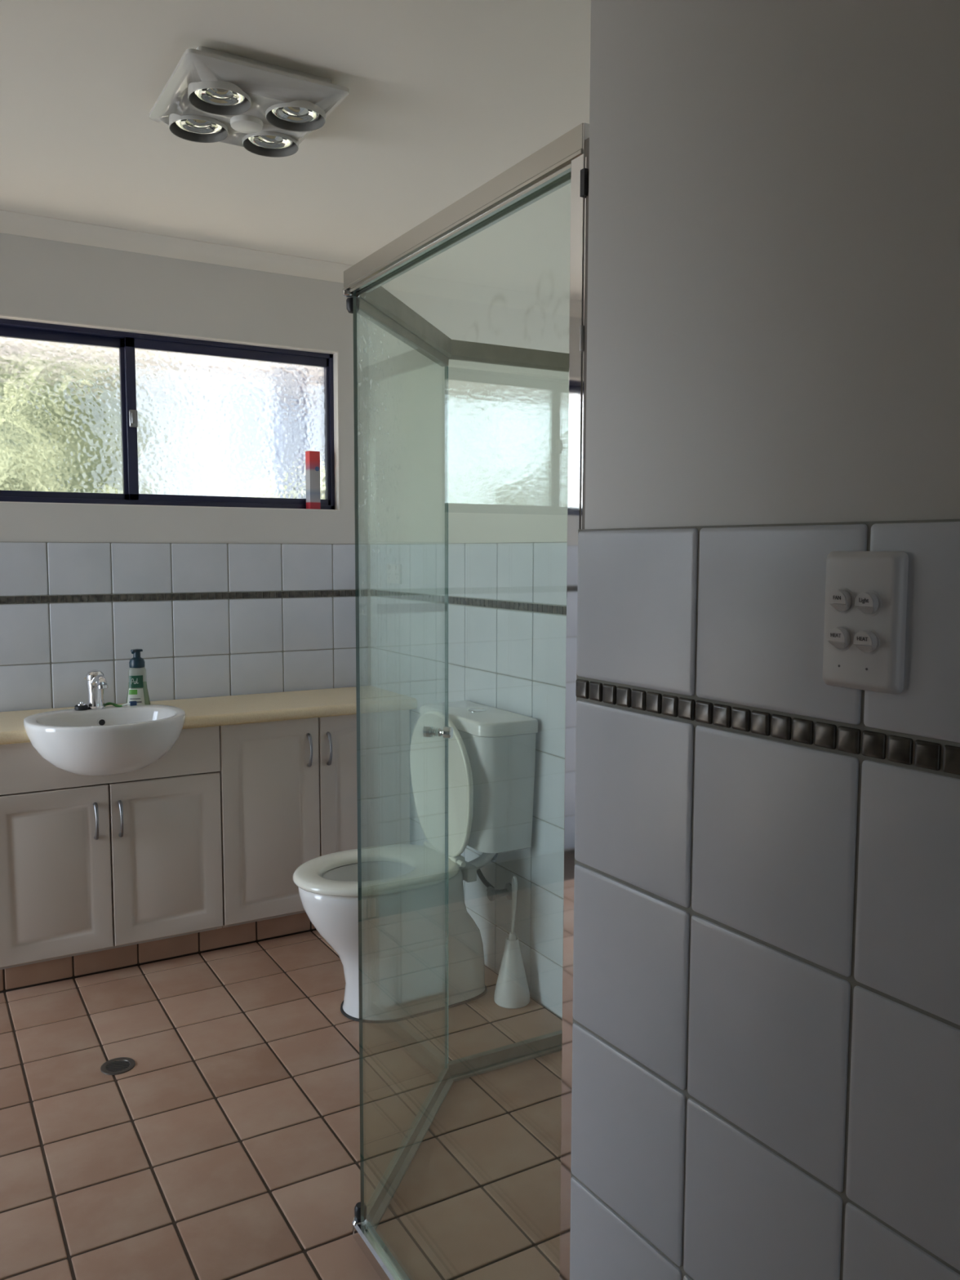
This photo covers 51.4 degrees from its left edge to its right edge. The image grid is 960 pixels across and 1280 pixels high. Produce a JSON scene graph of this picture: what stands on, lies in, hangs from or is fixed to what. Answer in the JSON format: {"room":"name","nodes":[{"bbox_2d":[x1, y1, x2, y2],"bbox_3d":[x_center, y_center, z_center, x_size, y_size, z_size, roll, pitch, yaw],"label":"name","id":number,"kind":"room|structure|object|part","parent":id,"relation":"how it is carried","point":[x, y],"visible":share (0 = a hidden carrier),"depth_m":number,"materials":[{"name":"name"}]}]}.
{"room":"bathroom","nodes":[
{"label":"bathroom","id":0,"kind":"room"},
{"bbox_2d":[0,232,371,711],"bbox_3d":[-1.992,-0.088,3.047,3.835,2.475,0.146,-3,6,-30],"label":"wall","id":1,"kind":"structure","parent":0,"point":[216,602],"depth_m":3.49,"materials":[{"name":"paint"}]},
{"bbox_2d":[0,318,334,509],"bbox_3d":[-1.213,-0.759,3.435,1.507,0.590,0.076,-3,6,-30],"label":"window","id":2,"kind":"structure","parent":1,"relation":"in","point":[88,415],"depth_m":3.48,"materials":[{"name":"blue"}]},
{"bbox_3d":[-1.545,-0.740,3.271,0.719,0.508,0.005,-3,6,-30],"label":"pane","id":3,"kind":"part","parent":2,"relation":"part of","materials":[{"name":"clear glass"}]},
{"bbox_3d":[-1.537,-0.746,3.275,0.752,0.554,0.020,-3,6,-30],"label":"sash","id":4,"kind":"part","parent":2,"relation":"part of","materials":[{"name":"black"}]},
{"bbox_3d":[-0.895,-0.774,3.615,0.741,0.554,0.020,-3,6,-30],"label":"sash","id":5,"kind":"part","parent":2,"relation":"part of","materials":[{"name":"black"}]},
{"bbox_3d":[-0.887,-0.770,3.621,0.708,0.508,0.005,-3,6,-30],"label":"pane","id":6,"kind":"part","parent":2,"relation":"part of","materials":[{"name":"clear glass"}]},
{"bbox_2d":[0,314,339,511],"bbox_3d":[-1.192,-0.755,3.400,1.507,0.592,0.042,-3,6,-30],"label":"trim","id":7,"kind":"structure","parent":1,"relation":"attached to","point":[335,353],"depth_m":3.58,"materials":[{"name":"white paint"}]},
{"bbox_2d":[305,450,320,509],"bbox_3d":[-0.627,-0.599,3.743,0.044,0.215,0.034,-4,6,-38],"label":"carton","id":8,"kind":"object","parent":7,"relation":"on","point":[312,458],"visible":0.96,"depth_m":3.73,"materials":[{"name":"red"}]},
{"bbox_2d":[0,209,352,283],"bbox_3d":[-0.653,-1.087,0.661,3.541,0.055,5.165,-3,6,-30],"label":"trim","id":9,"kind":"structure","parent":1,"relation":"attached to","point":[14,223],"depth_m":3.38,"materials":[{"name":"white paint"}]},
{"bbox_2d":[0,928,562,1279],"bbox_3d":[-0.358,1.296,1.046,4.635,0.120,5.559,-3,6,-30],"label":"floor","id":10,"kind":"structure","parent":0,"point":[229,1148],"depth_m":2.29,"materials":[{"name":"beige tile"}]},
{"bbox_2d":[0,725,222,969],"bbox_3d":[-1.223,0.615,3.221,0.686,0.682,0.400,-3,6,-30],"label":"vanity cabinet","id":11,"kind":"object","parent":10,"relation":"on","point":[89,864],"visible":0.97,"depth_m":3.07,"materials":[{"name":"white wood"}]},
{"bbox_3d":[-1.292,0.707,3.005,0.342,0.514,0.018,-3,6,-30],"label":"door","id":12,"kind":"part","parent":11,"relation":"part of","materials":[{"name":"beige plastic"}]},
{"bbox_3d":[-1.167,0.555,3.036,0.013,0.117,0.034,-3,6,-30],"label":"handle","id":13,"kind":"part","parent":11,"relation":"part of","materials":[{"name":"silver metal"}]},
{"bbox_3d":[-1.105,0.554,3.072,0.013,0.117,0.034,-3,6,-30],"label":"handle","id":14,"kind":"part","parent":11,"relation":"part of","materials":[{"name":"silver metal"}]},
{"bbox_2d":[0,912,315,991],"bbox_3d":[-0.955,0.996,3.279,1.568,0.077,0.006,-3,6,-30],"label":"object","id":15,"kind":"structure","parent":11,"relation":"attached to","point":[46,971],"depth_m":3.21,"materials":[{"name":"beige tile"}]},
{"bbox_3d":[-0.994,0.692,3.178,0.341,0.514,0.018,-3,6,-30],"label":"door","id":16,"kind":"part","parent":11,"relation":"part of","materials":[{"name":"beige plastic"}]},
{"bbox_2d":[100,1057,135,1075],"bbox_3d":[-0.933,1.097,2.569,0.085,0.003,0.085,-3,6,-30],"label":"floor drain","id":17,"kind":"object","parent":10,"relation":"on","point":[120,1065],"visible":1,"depth_m":2.57,"materials":[{"name":"grey metal"}]},
{"bbox_2d":[219,709,409,928],"bbox_3d":[-0.629,0.586,3.566,0.681,0.682,0.400,-3,6,-30],"label":"vanity cabinet","id":18,"kind":"object","parent":10,"relation":"on","point":[289,796],"visible":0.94,"depth_m":3.38,"materials":[{"name":"white wood"}]},
{"bbox_2d":[0,685,417,744],"bbox_3d":[-0.935,0.242,3.365,1.413,0.036,0.403,-3,6,-30],"label":"benchtop","id":19,"kind":"object","parent":18,"relation":"on","point":[205,712],"visible":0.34,"depth_m":3.39,"materials":[{"name":"beige laminate"}]},
{"bbox_2d":[23,704,185,776],"bbox_3d":[-1.124,0.316,3.016,0.458,0.176,0.393,-3,6,-30],"label":"basin","id":20,"kind":"object","parent":19,"relation":"in","point":[109,740],"visible":0.99,"depth_m":2.90,"materials":[{"name":"white ceramic"}]},
{"bbox_2d":[74,702,88,710],"bbox_3d":[-1.245,0.206,3.114,0.040,0.024,0.040,-3,6,-30],"label":"plug","id":21,"kind":"object","parent":20,"relation":"on","point":[81,706],"visible":1,"depth_m":3.10,"materials":[{"name":"black rubber"}]},
{"bbox_2d":[83,669,107,709],"bbox_3d":[-1.192,0.158,3.107,0.060,0.120,0.146,-3,6,-30],"label":"mixer tap","id":22,"kind":"object","parent":20,"relation":"on","point":[96,682],"visible":0.99,"depth_m":3.12,"materials":[{"name":"silver metal"}]},
{"bbox_3d":[-1.215,0.110,3.142,0.059,0.031,0.056,-3,6,-30],"label":"lever","id":23,"kind":"part","parent":22,"relation":"part of","materials":[{"name":"silver metal"}]},
{"bbox_3d":[-1.184,0.132,3.097,0.036,0.050,0.113,-3,6,-30],"label":"spout","id":24,"kind":"part","parent":22,"relation":"part of","materials":[{"name":"silver metal"}]},
{"bbox_2d":[104,701,137,706],"bbox_3d":[-1.144,0.204,3.174,0.102,0.019,0.019,0,5,-2],"label":"toothbrush","id":25,"kind":"object","parent":20,"relation":"on","point":[131,703],"visible":1,"depth_m":3.17,"materials":[{"name":"green plastic"}]},
{"bbox_3d":[-1.166,0.206,3.176,0.057,0.015,0.012,0,5,1],"label":"handle","id":26,"kind":"part","parent":25,"relation":"part of","materials":[{"name":"green plastic"}]},
{"bbox_2d":[126,648,150,705],"bbox_3d":[-1.135,0.128,3.304,0.052,0.198,0.077,5,7,44],"label":"soap bottle","id":27,"kind":"object","parent":19,"relation":"on","point":[137,691],"visible":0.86,"depth_m":3.29,"materials":[{"name":"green plastic"}]},
{"bbox_3d":[-0.698,0.600,3.342,0.336,0.669,0.018,-3,6,-30],"label":"door","id":28,"kind":"part","parent":18,"relation":"part of","materials":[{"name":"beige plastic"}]},
{"bbox_3d":[-0.573,0.374,3.367,0.013,0.117,0.034,-3,6,-30],"label":"handle","id":29,"kind":"part","parent":18,"relation":"part of","materials":[{"name":"silver metal"}]},
{"bbox_3d":[-0.512,0.373,3.402,0.013,0.117,0.034,-3,6,-30],"label":"handle","id":30,"kind":"part","parent":18,"relation":"part of","materials":[{"name":"silver metal"}]},
{"bbox_3d":[-0.403,0.586,3.514,0.340,0.669,0.018,-3,6,-30],"label":"door","id":31,"kind":"part","parent":18,"relation":"part of","materials":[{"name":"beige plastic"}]},
{"bbox_2d":[293,700,537,1023],"bbox_3d":[-0.224,0.640,2.916,0.653,0.855,0.426,-3,6,-30],"label":"toilet","id":32,"kind":"object","parent":10,"relation":"on","point":[491,751],"visible":0.96,"depth_m":2.85,"materials":[{"name":"white ceramic"}]},
{"bbox_3d":[-0.303,0.660,2.874,0.473,0.023,0.372,-3,6,-30],"label":"seat","id":33,"kind":"part","parent":32,"relation":"part of","materials":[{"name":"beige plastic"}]},
{"bbox_3d":[-0.117,0.424,2.962,0.041,0.432,0.376,-3,6,-30],"label":"lid","id":34,"kind":"part","parent":32,"relation":"part of","materials":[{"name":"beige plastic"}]},
{"bbox_3d":[-0.019,0.235,2.999,0.181,0.041,0.426,-3,6,-30],"label":"cistern lid","id":35,"kind":"part","parent":32,"relation":"part of","materials":[{"name":"white ceramic"}]},
{"bbox_2d":[476,853,497,888],"bbox_3d":[0.021,0.685,3.084,0.018,0.173,0.126,-3,6,-34],"label":"hose","id":36,"kind":"object","parent":32,"relation":"attached to","point":[479,873],"visible":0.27,"depth_m":3.09,"materials":[{"name":"grey"}]},
{"bbox_2d":[342,122,589,1279],"bbox_3d":[-0.002,0.241,1.966,0.460,1.819,1.450,1,5,7],"label":"shower frame","id":37,"kind":"object","parent":10,"relation":"on","point":[564,161],"visible":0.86,"depth_m":1.52,"materials":[{"name":"silver metal"}]},
{"bbox_3d":[-0.050,0.283,1.551,0.006,1.759,0.699,-3,6,-30],"label":"glass panel","id":38,"kind":"part","parent":37,"relation":"part of","materials":[{"name":"teal"}]},
{"bbox_3d":[-0.054,1.168,1.634,0.031,0.031,0.720,-3,6,-30],"label":"rail","id":39,"kind":"part","parent":37,"relation":"part of","materials":[{"name":"silver metal"}]},
{"bbox_3d":[-0.153,-0.650,2.064,0.029,0.062,0.611,1,5,14],"label":"rail","id":40,"kind":"part","parent":37,"relation":"part of","materials":[{"name":"metal"}]},
{"bbox_3d":[-0.154,0.239,2.144,0.006,1.732,0.586,1,5,14],"label":"glass door","id":41,"kind":"part","parent":37,"relation":"part of","materials":[{"name":"glass"}]},
{"bbox_3d":[-0.152,1.115,2.224,0.033,0.031,0.592,1,5,14],"label":"rail","id":42,"kind":"part","parent":37,"relation":"part of","materials":[{"name":"metal"}]},
{"bbox_3d":[-0.099,0.218,2.361,0.068,0.028,0.028,1,5,14],"label":"door knob","id":43,"kind":"part","parent":37,"relation":"part of","materials":[{"name":"silver metal"}]},
{"bbox_3d":[0.107,0.191,2.537,0.426,1.751,0.006,-3,6,-29],"label":"glass panel","id":44,"kind":"part","parent":37,"relation":"part of","materials":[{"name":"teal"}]},
{"bbox_3d":[-0.050,-0.607,1.474,0.032,0.044,0.719,-3,6,-30],"label":"rail","id":45,"kind":"part","parent":37,"relation":"part of","materials":[{"name":"silver metal"}]},
{"bbox_3d":[0.108,1.077,2.614,0.435,0.039,0.036,-3,6,-29],"label":"rail","id":46,"kind":"part","parent":37,"relation":"part of","materials":[{"name":"metal"}]},
{"bbox_3d":[0.110,-0.694,2.460,0.435,0.043,0.029,-3,6,-29],"label":"rail","id":47,"kind":"part","parent":37,"relation":"part of","materials":[{"name":"metal"}]},
{"bbox_3d":[0.124,0.305,1.253,0.029,1.819,0.026,-3,6,-30],"label":"wall post","id":48,"kind":"part","parent":37,"relation":"part of","materials":[{"name":"silver metal"}]},
{"bbox_3d":[0.122,0.327,1.234,0.004,1.779,0.002,-3,6,-30],"label":"post","id":49,"kind":"part","parent":37,"relation":"part of","materials":[{"name":"silver metal"}]},
{"bbox_2d":[493,875,529,1008],"bbox_3d":[0.095,0.876,2.931,0.106,0.383,0.106,-3,6,-30],"label":"toilet brush","id":50,"kind":"object","parent":10,"relation":"on","point":[512,989],"visible":1,"depth_m":2.91,"materials":[{"name":"white plastic"}]},
{"bbox_3d":[0.098,0.790,2.919,0.024,0.209,0.034,-3,6,-30],"label":"handle","id":51,"kind":"part","parent":50,"relation":"part of","materials":[{"name":"white plastic"}]},
{"bbox_2d":[0,0,591,265],"bbox_3d":[-0.185,-1.214,0.949,5.050,0.150,5.609,-3,6,-30],"label":"ceiling","id":52,"kind":"structure","parent":0,"point":[444,98],"depth_m":2.38,"materials":[{"name":"white paint"}]},
{"bbox_2d":[149,46,348,157],"bbox_3d":[-0.537,-1.218,2.294,0.360,0.082,0.374,-3,6,-30],"label":"heater","id":53,"kind":"object","parent":52,"relation":"attached to","point":[211,95],"visible":1,"depth_m":2.22,"materials":[{"name":"white plastic"}]},
{"bbox_2d":[174,119,222,134],"bbox_3d":[-0.656,-1.213,2.327,0.109,0.030,0.109,-3,6,-30],"label":"heat lamp","id":54,"kind":"object","parent":53,"relation":"attached to","point":[182,126],"depth_m":2.34,"materials":[{"name":"white"}]},
{"bbox_2d":[194,88,244,106],"bbox_3d":[-0.568,-1.200,2.176,0.109,0.030,0.109,-3,6,-30],"label":"heat lamp","id":55,"kind":"object","parent":53,"relation":"attached to","point":[203,97],"depth_m":2.19,"materials":[{"name":"white"}]},
{"bbox_2d":[230,115,262,133],"bbox_3d":[-0.537,-1.194,2.296,0.074,0.032,0.074,-3,6,-30],"label":"light","id":56,"kind":"object","parent":53,"relation":"attached to","point":[247,124],"depth_m":2.28,"materials":[{"name":"white"}]},
{"bbox_2d":[248,135,293,149],"bbox_3d":[-0.507,-1.221,2.414,0.109,0.030,0.109,-3,6,-30],"label":"heat lamp","id":57,"kind":"object","parent":53,"relation":"attached to","point":[255,142],"depth_m":2.43,"materials":[{"name":"white"}]},
{"bbox_2d":[271,106,319,123],"bbox_3d":[-0.418,-1.207,2.263,0.109,0.030,0.109,-3,6,-30],"label":"heat lamp","id":58,"kind":"object","parent":53,"relation":"attached to","point":[278,114],"depth_m":2.27,"materials":[{"name":"white"}]},
{"bbox_2d":[368,182,570,1019],"bbox_3d":[0.304,-0.058,2.767,0.150,2.475,2.665,-3,6,-30],"label":"wall","id":59,"kind":"structure","parent":0,"point":[507,283],"depth_m":3.07,"materials":[{"name":"paint"}]},
{"bbox_2d":[386,564,401,584],"bbox_3d":[-0.317,-0.243,3.659,0.012,0.072,0.116,-3,6,-30],"label":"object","id":60,"kind":"object","parent":59,"relation":"attached to","point":[393,571],"visible":1,"depth_m":3.65,"materials":[{"name":"white tile"}]},
{"bbox_2d":[486,883,511,901],"bbox_3d":[0.055,0.770,3.042,0.074,0.052,0.072,-3,6,-30],"label":"valve","id":61,"kind":"object","parent":59,"relation":"attached to","point":[493,894],"visible":0.95,"depth_m":3.03,"materials":[{"name":"silver metal"}]},
{"bbox_2d":[486,886,496,891],"bbox_3d":[0.040,0.770,3.048,0.022,0.021,0.046,-3,6,-30],"label":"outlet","id":62,"kind":"object","parent":61,"relation":"attached to","point":[489,889],"depth_m":3.05,"materials":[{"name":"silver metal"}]},
{"bbox_3d":[0.035,0.772,3.019,0.018,0.036,0.034,-3,6,-30],"label":"tap handle","id":63,"kind":"part","parent":61,"relation":"part of","materials":[{"name":"silver metal"}]},
{"bbox_2d":[569,0,959,1279],"bbox_3d":[1.630,0.141,0.579,2.000,2.475,2.603,-3,6,-30],"label":"wall","id":64,"kind":"structure","parent":0,"point":[766,1024],"depth_m":0.94,"materials":[{"name":"paint"}]},
{"bbox_2d":[822,551,908,693],"bbox_3d":[0.318,-0.016,0.838,0.019,0.117,0.077,-3,6,-32],"label":"light switch","id":65,"kind":"object","parent":64,"relation":"attached to","point":[865,606],"visible":1,"depth_m":0.83,"materials":[{"name":"white plastic"}]}
]}

